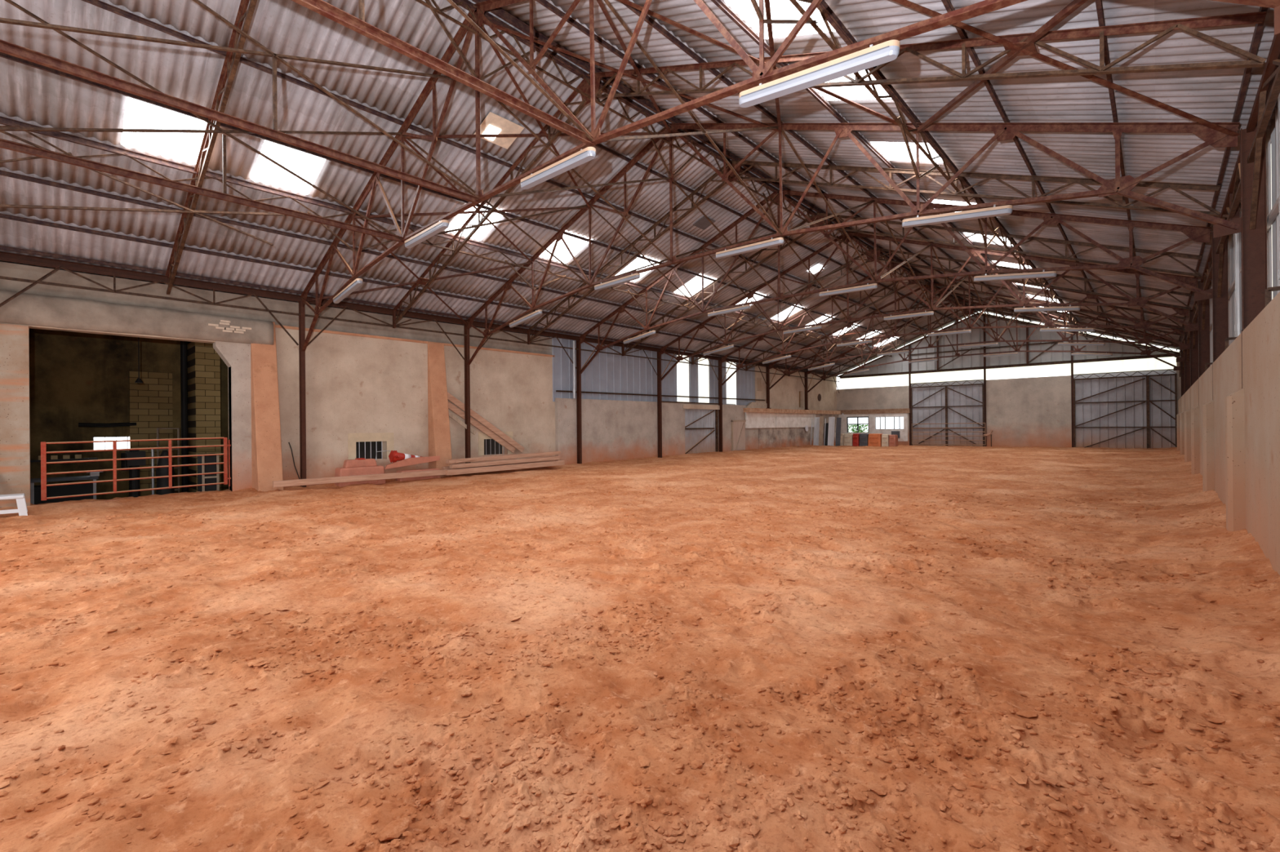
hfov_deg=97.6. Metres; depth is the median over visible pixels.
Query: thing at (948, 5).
purlin
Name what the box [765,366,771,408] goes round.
steel post
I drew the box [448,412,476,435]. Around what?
timber beam
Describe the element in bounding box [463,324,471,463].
steel post
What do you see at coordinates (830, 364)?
fitting
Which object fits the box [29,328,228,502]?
doorway
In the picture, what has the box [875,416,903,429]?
window
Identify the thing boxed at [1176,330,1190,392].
steel post
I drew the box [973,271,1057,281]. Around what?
fitting
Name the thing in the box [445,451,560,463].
timber beam
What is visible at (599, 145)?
purlin
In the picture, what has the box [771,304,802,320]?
window
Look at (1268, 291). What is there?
wall bracket
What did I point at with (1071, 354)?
diffuser
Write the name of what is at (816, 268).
window
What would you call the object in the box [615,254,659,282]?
window
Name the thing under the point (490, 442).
window
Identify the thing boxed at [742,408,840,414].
trim
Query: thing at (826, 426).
door
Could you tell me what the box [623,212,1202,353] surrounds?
rafter
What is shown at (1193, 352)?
steel post
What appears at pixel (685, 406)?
trim
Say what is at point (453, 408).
timber beam
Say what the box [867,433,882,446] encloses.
barrier
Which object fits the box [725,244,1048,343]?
cross bracing
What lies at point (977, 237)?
window
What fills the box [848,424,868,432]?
shrub
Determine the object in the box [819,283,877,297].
fitting
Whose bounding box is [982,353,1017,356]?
diffuser
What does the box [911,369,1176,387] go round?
trim
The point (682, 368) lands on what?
window
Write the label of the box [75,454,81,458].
bin
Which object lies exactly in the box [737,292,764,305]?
window
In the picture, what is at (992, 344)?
fitting
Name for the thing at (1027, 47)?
cross bracing
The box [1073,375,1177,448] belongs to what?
door
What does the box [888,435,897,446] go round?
barrier
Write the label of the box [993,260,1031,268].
window
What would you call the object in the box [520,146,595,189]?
fitting
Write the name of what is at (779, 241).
fitting
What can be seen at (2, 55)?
purlin
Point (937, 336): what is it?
post
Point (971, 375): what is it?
window
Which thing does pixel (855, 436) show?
barrier
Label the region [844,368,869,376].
fitting
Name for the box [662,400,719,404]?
beam
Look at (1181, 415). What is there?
pilaster
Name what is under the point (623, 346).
girder
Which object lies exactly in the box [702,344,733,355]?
fitting
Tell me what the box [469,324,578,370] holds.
girder
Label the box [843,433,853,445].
barrier
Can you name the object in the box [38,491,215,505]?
trim
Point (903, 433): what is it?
trim
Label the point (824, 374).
girder
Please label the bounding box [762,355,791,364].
fitting
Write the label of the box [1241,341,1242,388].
trim
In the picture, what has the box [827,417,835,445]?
door
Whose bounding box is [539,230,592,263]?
window
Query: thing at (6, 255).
beam
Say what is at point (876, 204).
cross bracing
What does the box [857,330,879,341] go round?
window
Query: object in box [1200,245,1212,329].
girder
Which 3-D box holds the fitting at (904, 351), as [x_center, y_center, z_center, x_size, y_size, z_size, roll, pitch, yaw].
[12.988,-3.765,28.782,1.580,0.160,0.138,-2,-1,43]
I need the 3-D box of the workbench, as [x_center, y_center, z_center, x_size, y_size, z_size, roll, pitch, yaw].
[-15.187,1.830,14.784,0.800,0.930,1.250,-1,0,43]
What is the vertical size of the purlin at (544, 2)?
0.075 m
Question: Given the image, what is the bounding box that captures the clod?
[0,484,1279,851]
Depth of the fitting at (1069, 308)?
16.21 m
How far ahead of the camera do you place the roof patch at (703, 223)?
17.37 m
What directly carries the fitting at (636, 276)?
hanging from the roof truss at (1122, 186)
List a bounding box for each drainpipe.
[572,340,576,398]
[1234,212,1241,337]
[1277,93,1279,279]
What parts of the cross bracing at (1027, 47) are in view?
brace rod, brace rod, brace rod, gusset plate, brace rod, brace rod, brace rod, brace rod, brace rod, brace rod, brace rod, brace rod, brace rod, brace rod, brace rod, brace rod, brace rod, brace rod, brace rod, brace rod, brace rod, brace rod, brace rod, brace rod, gusset plate, brace rod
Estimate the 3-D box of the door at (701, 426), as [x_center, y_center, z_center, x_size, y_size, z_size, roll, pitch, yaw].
[3.213,0.331,29.039,0.143,2.500,2.912,-1,0,43]
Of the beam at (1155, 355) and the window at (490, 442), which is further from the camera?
the beam at (1155, 355)
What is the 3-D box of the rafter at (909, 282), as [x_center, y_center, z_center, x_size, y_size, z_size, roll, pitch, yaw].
[12.627,-5.181,25.742,17.824,3.778,0.090,-1,0,43]
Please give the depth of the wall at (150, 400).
18.08 m
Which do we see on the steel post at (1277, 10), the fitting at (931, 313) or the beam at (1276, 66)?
the beam at (1276, 66)
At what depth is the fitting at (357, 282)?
12.94 m
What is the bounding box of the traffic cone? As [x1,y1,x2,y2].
[388,450,422,462]
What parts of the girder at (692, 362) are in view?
post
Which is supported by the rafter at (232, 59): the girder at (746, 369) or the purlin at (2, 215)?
the purlin at (2, 215)
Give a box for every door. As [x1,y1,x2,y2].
[684,408,718,453]
[731,420,746,450]
[813,417,819,445]
[818,416,823,445]
[822,422,828,445]
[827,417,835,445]
[835,417,841,446]
[911,384,984,446]
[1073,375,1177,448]
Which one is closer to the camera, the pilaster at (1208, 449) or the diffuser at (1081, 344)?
the pilaster at (1208, 449)
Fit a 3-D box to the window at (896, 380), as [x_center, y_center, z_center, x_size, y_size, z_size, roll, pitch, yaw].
[16.542,-3.123,39.595,4.740,0.790,0.030,-1,0,43]
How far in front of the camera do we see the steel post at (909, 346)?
37.93 m
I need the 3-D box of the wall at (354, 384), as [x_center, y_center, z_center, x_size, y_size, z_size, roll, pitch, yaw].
[-1.309,-0.649,24.572,0.390,5.940,46.300,-1,0,43]
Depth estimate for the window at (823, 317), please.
28.97 m
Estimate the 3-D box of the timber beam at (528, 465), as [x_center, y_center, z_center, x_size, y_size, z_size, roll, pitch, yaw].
[-4.478,1.418,19.278,0.200,0.230,4.702,-1,0,43]
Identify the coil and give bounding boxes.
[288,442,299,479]
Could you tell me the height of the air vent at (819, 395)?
0.520 m
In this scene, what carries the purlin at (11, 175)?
on the rafter at (232, 59)
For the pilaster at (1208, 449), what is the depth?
10.40 m
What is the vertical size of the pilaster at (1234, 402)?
2.390 m
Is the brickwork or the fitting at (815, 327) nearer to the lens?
the brickwork
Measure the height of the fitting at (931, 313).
0.160 m
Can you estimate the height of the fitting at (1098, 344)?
0.312 m
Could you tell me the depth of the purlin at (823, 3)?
9.12 m
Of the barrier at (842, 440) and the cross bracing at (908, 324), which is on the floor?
the barrier at (842, 440)
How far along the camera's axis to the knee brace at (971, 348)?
36.07 m
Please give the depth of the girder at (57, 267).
12.83 m
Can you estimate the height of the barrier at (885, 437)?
0.840 m
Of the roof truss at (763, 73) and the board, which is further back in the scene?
the board
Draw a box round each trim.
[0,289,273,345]
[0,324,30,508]
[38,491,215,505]
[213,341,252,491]
[275,324,555,357]
[683,404,719,409]
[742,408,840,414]
[745,402,767,408]
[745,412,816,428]
[838,413,907,441]
[840,408,910,414]
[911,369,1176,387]
[1212,363,1213,396]
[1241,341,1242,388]
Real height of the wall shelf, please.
0.045 m
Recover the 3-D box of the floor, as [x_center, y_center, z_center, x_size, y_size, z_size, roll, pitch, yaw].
[5.406,1.399,18.375,18.755,0.507,46.500,-1,0,43]
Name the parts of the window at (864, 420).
pane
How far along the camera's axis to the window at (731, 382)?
31.25 m
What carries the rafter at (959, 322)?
attached to the steel post at (909, 346)
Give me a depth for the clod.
2.79 m
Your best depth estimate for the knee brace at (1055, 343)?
32.91 m
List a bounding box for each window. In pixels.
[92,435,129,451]
[250,140,325,195]
[347,432,394,459]
[444,204,502,240]
[478,431,512,455]
[482,124,501,141]
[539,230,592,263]
[555,355,764,402]
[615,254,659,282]
[674,273,715,297]
[698,358,709,403]
[726,0,835,39]
[726,361,736,404]
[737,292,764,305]
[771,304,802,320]
[807,265,822,274]
[807,314,833,327]
[817,70,891,100]
[832,324,858,335]
[840,373,908,389]
[846,416,868,432]
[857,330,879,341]
[871,142,942,162]
[874,337,897,346]
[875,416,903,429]
[911,368,983,383]
[932,199,976,212]
[964,232,1013,246]
[979,311,1178,351]
[986,363,1071,379]
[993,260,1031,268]
[1016,283,1044,288]
[1028,294,1059,302]
[1073,356,1176,374]
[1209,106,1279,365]
[1209,163,1279,331]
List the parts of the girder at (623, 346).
post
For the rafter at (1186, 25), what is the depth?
6.62 m
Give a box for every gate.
[40,437,231,501]
[911,422,986,445]
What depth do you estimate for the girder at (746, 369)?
31.83 m
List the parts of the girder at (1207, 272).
post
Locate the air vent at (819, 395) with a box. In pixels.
[817,394,821,401]
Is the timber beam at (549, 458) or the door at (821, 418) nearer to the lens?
the timber beam at (549, 458)
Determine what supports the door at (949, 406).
hanging from the door track at (959, 384)
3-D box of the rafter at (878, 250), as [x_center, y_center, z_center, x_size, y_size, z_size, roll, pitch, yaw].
[9.231,-5.151,22.072,17.824,3.778,0.090,-1,0,43]
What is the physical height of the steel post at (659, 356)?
5.180 m
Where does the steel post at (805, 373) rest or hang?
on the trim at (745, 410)
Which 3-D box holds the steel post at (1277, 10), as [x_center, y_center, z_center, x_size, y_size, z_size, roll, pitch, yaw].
[3.925,-2.348,3.161,0.460,2.455,0.240,-1,0,43]
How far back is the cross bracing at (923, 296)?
28.92 m
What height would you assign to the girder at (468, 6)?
0.430 m
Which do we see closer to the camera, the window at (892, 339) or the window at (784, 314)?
the window at (784, 314)
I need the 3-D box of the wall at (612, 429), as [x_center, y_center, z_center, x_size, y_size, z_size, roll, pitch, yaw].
[5.649,0.539,31.755,0.220,3.440,26.320,-1,0,43]
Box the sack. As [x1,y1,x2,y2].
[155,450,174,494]
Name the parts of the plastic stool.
seat, leg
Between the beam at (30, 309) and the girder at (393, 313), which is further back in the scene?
the girder at (393, 313)
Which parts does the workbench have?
leg, leg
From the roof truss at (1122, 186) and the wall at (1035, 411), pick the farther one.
the wall at (1035, 411)
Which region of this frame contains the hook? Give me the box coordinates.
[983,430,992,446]
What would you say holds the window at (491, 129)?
attached to the ceiling at (29, 95)
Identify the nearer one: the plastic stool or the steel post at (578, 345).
the plastic stool
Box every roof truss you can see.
[300,0,1279,351]
[466,122,1240,364]
[577,189,1212,373]
[659,231,1197,380]
[720,261,1189,385]
[768,282,1183,389]
[807,298,1180,392]
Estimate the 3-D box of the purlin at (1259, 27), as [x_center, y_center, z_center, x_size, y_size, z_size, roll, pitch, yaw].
[12.142,-3.805,12.100,0.040,0.075,46.300,-1,0,43]
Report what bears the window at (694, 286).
attached to the ceiling at (29, 95)
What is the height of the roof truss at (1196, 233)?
4.811 m
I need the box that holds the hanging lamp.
[134,337,142,382]
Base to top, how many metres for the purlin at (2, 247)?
0.075 m
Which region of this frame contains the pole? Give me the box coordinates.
[151,448,154,494]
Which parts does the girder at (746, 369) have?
post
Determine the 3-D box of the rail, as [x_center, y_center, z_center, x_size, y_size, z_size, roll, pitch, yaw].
[21.232,-4.833,35.140,8.500,0.070,0.060,-1,0,43]
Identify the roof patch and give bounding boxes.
[473,111,524,149]
[692,215,715,230]
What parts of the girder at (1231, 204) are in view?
post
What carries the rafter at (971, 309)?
attached to the girder at (468, 6)
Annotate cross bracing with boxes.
[0,0,764,251]
[306,0,1239,325]
[533,129,986,313]
[647,202,1024,330]
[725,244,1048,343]
[773,288,1173,372]
[783,271,1065,353]
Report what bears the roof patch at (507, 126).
attached to the ceiling at (29, 95)
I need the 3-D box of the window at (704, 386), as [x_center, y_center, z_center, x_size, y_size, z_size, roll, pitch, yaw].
[3.354,-2.371,29.372,0.015,2.380,0.900,-1,0,43]
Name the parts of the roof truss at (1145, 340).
gusset plate, gusset plate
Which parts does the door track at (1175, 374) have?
rail, rail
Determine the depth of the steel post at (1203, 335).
14.11 m
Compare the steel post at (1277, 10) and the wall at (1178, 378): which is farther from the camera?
the wall at (1178, 378)
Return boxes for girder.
[0,257,301,345]
[305,301,466,359]
[415,0,978,318]
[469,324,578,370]
[581,340,659,377]
[661,351,720,382]
[720,359,768,386]
[769,366,806,389]
[789,0,1087,339]
[807,372,839,392]
[1182,335,1184,369]
[1186,319,1190,361]
[1191,301,1198,348]
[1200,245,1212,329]
[1216,151,1240,297]
[1246,34,1279,229]
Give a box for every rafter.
[164,0,257,294]
[393,11,1266,324]
[528,160,1220,341]
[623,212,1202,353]
[693,247,1191,362]
[747,271,1185,368]
[790,292,1181,374]
[825,305,1177,377]
[838,313,978,377]
[978,312,1178,354]
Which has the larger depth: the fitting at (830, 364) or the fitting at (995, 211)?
the fitting at (830, 364)
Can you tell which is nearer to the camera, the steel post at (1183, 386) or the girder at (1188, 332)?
the girder at (1188, 332)
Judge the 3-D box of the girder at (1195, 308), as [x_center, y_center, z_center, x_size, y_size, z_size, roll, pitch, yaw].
[15.892,-3.093,15.924,0.120,1.335,5.000,-1,0,43]
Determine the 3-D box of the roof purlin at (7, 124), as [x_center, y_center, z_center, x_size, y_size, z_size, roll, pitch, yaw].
[1.697,-4.810,21.760,0.050,0.333,46.305,-1,0,43]
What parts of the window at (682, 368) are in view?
sheeting rail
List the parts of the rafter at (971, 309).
gusset plate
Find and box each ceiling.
[0,0,978,375]
[500,0,1277,350]
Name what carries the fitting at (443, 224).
hanging from the roof truss at (763, 73)
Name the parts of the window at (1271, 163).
sheeting rail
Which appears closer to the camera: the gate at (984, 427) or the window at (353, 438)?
the window at (353, 438)
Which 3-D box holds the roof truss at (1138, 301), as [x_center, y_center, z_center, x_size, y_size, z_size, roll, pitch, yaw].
[7.517,-4.604,20.256,17.926,4.811,0.130,-1,0,43]
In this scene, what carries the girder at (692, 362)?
attached to the steel post at (659, 356)
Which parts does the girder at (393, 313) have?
post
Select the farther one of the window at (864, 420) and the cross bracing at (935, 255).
the window at (864, 420)
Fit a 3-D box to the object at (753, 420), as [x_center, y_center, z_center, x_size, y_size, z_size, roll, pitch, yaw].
[9.035,-0.366,35.202,0.080,0.930,8.850,-1,0,43]
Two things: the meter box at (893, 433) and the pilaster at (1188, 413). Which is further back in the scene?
the meter box at (893, 433)
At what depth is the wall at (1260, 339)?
5.87 m
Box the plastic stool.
[0,493,27,515]
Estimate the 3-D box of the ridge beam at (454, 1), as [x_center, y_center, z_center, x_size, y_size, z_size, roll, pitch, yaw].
[5.477,-7.024,18.241,0.060,0.120,46.300,-1,0,43]
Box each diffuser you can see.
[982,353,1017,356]
[1013,307,1080,312]
[1040,329,1095,332]
[1057,343,1105,346]
[1071,354,1112,355]
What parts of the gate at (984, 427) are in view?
rail, rail, rail, rail, rail, rail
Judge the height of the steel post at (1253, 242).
2.455 m
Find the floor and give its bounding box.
[0,443,1279,851]
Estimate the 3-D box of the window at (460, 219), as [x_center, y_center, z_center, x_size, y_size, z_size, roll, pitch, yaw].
[-4.255,-5.301,14.530,1.251,0.505,1.063,-1,0,43]
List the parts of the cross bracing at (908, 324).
brace rod, brace rod, brace rod, brace rod, brace rod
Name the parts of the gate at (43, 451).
gate rail, gate rail, gate rail, gate rail, gate rail, gate rail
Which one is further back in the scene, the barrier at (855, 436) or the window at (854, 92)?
the barrier at (855, 436)
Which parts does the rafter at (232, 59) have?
lacing post, lacing post, lacing post, lacing post, lacing post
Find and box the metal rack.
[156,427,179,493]
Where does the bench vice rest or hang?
on the workbench
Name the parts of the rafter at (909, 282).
gusset plate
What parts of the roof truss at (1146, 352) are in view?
gusset plate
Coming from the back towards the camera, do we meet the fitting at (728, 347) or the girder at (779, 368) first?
the girder at (779, 368)
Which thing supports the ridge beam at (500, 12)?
on the roof truss at (763, 73)
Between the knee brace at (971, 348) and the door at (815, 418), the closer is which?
the knee brace at (971, 348)
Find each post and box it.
[298,300,306,487]
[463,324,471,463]
[576,339,582,463]
[657,351,662,457]
[718,360,722,452]
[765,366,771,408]
[804,372,808,409]
[908,345,911,445]
[936,335,938,370]
[982,314,986,446]
[1026,323,1028,364]
[1071,331,1074,447]
[1173,350,1185,396]
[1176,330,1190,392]
[1179,310,1198,386]
[1185,280,1209,377]
[1194,231,1228,363]
[1213,125,1266,332]
[1273,5,1279,35]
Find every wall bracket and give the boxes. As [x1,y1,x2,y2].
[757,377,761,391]
[1204,362,1212,371]
[1225,337,1236,349]
[1265,286,1279,306]
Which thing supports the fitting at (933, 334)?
hanging from the roof truss at (1142, 325)
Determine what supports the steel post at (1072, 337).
on the floor
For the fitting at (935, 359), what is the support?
hanging from the roof truss at (1146, 352)
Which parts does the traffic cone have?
plate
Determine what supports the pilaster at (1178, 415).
attached to the wall at (1260, 339)
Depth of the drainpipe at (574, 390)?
22.44 m
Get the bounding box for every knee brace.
[937,348,972,369]
[1028,342,1056,363]
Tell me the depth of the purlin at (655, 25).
10.79 m
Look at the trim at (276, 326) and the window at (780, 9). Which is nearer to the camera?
the window at (780, 9)
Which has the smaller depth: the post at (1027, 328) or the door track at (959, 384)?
the post at (1027, 328)
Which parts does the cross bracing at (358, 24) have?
brace rod, brace rod, brace rod, brace rod, brace rod, brace rod, brace rod, brace rod, brace rod, brace rod, brace rod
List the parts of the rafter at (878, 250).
gusset plate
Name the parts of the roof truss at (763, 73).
gusset plate, gusset plate, gusset plate, gusset plate, gusset plate, gusset plate, gusset plate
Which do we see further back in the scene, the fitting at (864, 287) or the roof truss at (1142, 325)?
the roof truss at (1142, 325)
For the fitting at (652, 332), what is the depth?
20.32 m
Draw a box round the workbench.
[30,475,98,504]
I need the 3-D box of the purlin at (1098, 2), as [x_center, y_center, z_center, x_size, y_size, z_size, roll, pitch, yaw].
[11.316,-4.215,12.861,0.040,0.075,46.300,-1,0,43]
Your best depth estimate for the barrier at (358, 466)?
16.06 m
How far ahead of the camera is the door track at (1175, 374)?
30.35 m
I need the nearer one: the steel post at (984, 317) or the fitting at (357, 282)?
the fitting at (357, 282)
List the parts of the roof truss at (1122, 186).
gusset plate, gusset plate, gusset plate, gusset plate, gusset plate, gusset plate, gusset plate, gusset plate, gusset plate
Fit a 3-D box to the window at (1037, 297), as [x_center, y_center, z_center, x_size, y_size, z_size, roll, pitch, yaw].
[17.681,-5.538,24.374,1.221,0.494,1.062,-1,0,43]
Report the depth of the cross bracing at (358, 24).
7.29 m
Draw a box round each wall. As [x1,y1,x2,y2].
[0,262,552,355]
[0,322,836,490]
[128,371,173,496]
[186,341,221,492]
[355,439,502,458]
[555,398,838,465]
[836,386,909,445]
[842,315,1173,376]
[986,375,1071,447]
[1176,355,1181,414]
[1177,291,1279,575]
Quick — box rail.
[906,342,1061,355]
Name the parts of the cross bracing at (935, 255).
brace rod, brace rod, brace rod, brace rod, brace rod, brace rod, brace rod, brace rod, brace rod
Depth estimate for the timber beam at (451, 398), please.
19.73 m
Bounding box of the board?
[384,456,439,469]
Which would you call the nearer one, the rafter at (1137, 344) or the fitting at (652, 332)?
the fitting at (652, 332)
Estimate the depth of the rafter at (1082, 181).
11.89 m
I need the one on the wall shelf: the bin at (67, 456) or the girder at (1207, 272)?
the bin at (67, 456)
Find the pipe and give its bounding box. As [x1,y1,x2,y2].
[180,341,188,492]
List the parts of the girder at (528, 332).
post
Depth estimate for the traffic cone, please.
16.84 m
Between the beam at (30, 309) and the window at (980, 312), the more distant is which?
the window at (980, 312)
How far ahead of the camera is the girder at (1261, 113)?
5.98 m
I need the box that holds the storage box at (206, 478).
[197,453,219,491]
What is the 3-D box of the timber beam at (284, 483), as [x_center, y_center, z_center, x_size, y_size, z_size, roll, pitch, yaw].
[-7.426,1.464,16.217,0.120,0.160,5.500,-1,0,43]
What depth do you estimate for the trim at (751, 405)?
32.90 m
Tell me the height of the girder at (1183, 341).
1.335 m
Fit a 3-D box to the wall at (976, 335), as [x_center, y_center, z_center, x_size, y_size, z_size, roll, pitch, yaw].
[21.510,-5.359,35.063,18.180,3.463,0.053,-1,0,43]
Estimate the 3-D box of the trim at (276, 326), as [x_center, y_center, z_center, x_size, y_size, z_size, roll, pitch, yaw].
[-6.802,-2.726,18.507,0.155,0.070,9.960,-1,0,43]
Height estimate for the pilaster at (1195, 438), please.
2.390 m
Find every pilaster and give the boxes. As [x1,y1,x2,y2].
[1176,413,1180,450]
[1179,411,1184,455]
[1184,408,1191,462]
[1191,405,1199,474]
[1202,400,1214,492]
[1225,388,1245,531]
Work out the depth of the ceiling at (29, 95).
12.02 m
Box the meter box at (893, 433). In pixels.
[891,431,899,438]
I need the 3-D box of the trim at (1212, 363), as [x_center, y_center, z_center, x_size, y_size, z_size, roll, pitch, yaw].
[10.734,-0.815,10.498,0.006,0.720,0.016,-1,0,43]
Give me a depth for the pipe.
18.19 m
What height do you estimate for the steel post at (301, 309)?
5.180 m
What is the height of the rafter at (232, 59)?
3.778 m
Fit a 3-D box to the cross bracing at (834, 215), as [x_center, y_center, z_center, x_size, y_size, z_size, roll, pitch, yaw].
[2.423,-5.288,14.746,10.635,3.084,5.024,-1,0,43]
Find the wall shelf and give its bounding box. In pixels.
[30,457,97,462]
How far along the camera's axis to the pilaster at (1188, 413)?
17.74 m
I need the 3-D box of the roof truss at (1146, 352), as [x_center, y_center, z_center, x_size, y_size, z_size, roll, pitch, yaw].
[17.705,-4.694,31.265,17.926,4.811,0.130,-1,0,43]
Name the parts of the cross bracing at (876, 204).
brace rod, brace rod, brace rod, brace rod, brace rod, brace rod, brace rod, brace rod, brace rod, brace rod, brace rod, brace rod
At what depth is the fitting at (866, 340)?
25.05 m
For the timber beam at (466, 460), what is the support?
on the timber beam at (549, 458)
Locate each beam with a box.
[0,251,836,374]
[272,468,456,487]
[441,460,555,470]
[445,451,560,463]
[445,460,564,475]
[447,391,524,453]
[448,401,515,453]
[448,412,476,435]
[449,456,559,468]
[452,0,977,313]
[454,455,497,463]
[471,0,982,312]
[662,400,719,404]
[840,354,1179,378]
[1206,53,1279,278]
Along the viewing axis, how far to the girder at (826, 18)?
8.91 m
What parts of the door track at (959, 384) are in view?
rail, rail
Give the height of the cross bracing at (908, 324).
3.084 m
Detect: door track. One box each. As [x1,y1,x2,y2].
[910,379,983,388]
[1072,368,1177,380]
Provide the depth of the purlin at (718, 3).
9.84 m
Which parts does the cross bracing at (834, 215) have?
brace rod, brace rod, brace rod, brace rod, brace rod, brace rod, brace rod, brace rod, brace rod, brace rod, brace rod, brace rod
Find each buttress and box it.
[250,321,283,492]
[427,342,453,477]
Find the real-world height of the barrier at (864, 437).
0.870 m
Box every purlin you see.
[0,52,910,342]
[0,115,888,351]
[0,120,892,356]
[0,169,872,360]
[0,213,854,368]
[0,245,839,373]
[81,0,928,330]
[535,0,1003,316]
[595,143,955,321]
[620,0,1031,322]
[711,0,1057,324]
[819,0,1087,332]
[941,0,1116,338]
[1095,0,1146,333]
[1176,6,1267,351]
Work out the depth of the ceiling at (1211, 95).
9.01 m
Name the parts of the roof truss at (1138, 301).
gusset plate, gusset plate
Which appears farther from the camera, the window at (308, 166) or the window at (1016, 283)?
the window at (1016, 283)
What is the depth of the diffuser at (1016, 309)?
16.27 m
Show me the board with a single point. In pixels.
(410, 461)
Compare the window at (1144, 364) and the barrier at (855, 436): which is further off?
the barrier at (855, 436)
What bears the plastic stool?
on the floor
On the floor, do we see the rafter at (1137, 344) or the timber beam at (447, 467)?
the timber beam at (447, 467)
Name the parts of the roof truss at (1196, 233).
gusset plate, gusset plate, gusset plate, gusset plate, gusset plate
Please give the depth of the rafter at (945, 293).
27.91 m
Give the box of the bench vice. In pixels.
[86,471,102,476]
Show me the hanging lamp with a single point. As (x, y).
(138, 380)
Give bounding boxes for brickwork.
[208,320,251,333]
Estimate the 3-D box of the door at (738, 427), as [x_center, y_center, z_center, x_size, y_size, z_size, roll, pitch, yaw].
[5.549,0.510,31.452,0.085,1.700,1.400,-1,0,43]
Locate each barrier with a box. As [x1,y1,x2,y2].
[333,457,386,487]
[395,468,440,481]
[835,433,844,445]
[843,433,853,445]
[852,433,860,446]
[859,433,869,446]
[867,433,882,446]
[881,434,890,446]
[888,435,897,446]
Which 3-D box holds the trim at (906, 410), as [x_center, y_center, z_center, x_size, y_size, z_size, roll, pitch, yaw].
[16.414,-1.022,39.649,5.050,0.310,0.090,-1,0,43]
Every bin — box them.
[50,455,57,459]
[62,454,69,459]
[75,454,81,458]
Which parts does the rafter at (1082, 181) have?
gusset plate, lacing post, lacing post, lacing post, lacing post, lacing post, lacing post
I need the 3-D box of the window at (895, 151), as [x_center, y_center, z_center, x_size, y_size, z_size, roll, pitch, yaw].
[5.418,-5.427,11.124,1.221,0.494,1.063,-1,0,43]
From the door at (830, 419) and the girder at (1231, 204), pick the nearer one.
the girder at (1231, 204)
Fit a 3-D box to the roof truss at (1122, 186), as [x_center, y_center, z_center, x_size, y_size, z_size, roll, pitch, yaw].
[0.726,-4.544,12.916,17.926,4.811,0.130,-1,0,43]
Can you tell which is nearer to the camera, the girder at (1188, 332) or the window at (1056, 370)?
the girder at (1188, 332)
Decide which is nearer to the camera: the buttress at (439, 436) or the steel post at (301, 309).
the steel post at (301, 309)
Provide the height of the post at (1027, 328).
2.478 m
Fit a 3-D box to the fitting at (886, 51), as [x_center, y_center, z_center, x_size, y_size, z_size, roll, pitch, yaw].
[1.609,-3.281,5.253,1.577,0.312,0.138,-1,0,43]
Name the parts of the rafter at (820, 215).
gusset plate, lacing post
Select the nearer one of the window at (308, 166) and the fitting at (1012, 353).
the window at (308, 166)
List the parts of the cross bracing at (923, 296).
brace rod, brace rod, brace rod, brace rod, brace rod, brace rod, brace rod, brace rod, brace rod, brace rod, brace rod, brace rod, brace rod, brace rod, brace rod, brace rod, brace rod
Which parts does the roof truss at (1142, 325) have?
gusset plate, gusset plate, gusset plate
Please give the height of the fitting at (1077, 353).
0.312 m
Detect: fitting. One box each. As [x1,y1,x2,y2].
[333,278,362,303]
[404,219,448,248]
[509,309,542,327]
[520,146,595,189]
[594,273,639,290]
[622,330,655,344]
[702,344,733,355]
[707,304,750,316]
[715,237,783,258]
[738,40,900,107]
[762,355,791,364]
[782,324,822,334]
[808,363,835,370]
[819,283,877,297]
[836,339,871,346]
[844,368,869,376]
[876,350,909,355]
[883,311,933,320]
[902,204,1013,227]
[908,358,937,363]
[927,328,971,336]
[959,342,997,348]
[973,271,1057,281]
[982,351,1017,356]
[1013,305,1080,312]
[1040,326,1095,332]
[1057,342,1105,346]
[1071,352,1112,355]
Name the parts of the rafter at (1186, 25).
lacing post, lacing post, gusset plate, lacing post, lacing post, lacing post, lacing post, lacing post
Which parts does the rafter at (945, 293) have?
gusset plate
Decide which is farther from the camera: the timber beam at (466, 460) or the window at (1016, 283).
the window at (1016, 283)
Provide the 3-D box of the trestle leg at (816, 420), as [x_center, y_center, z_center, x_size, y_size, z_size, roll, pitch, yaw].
[11.868,0.454,37.696,0.168,1.903,0.047,-1,0,18]

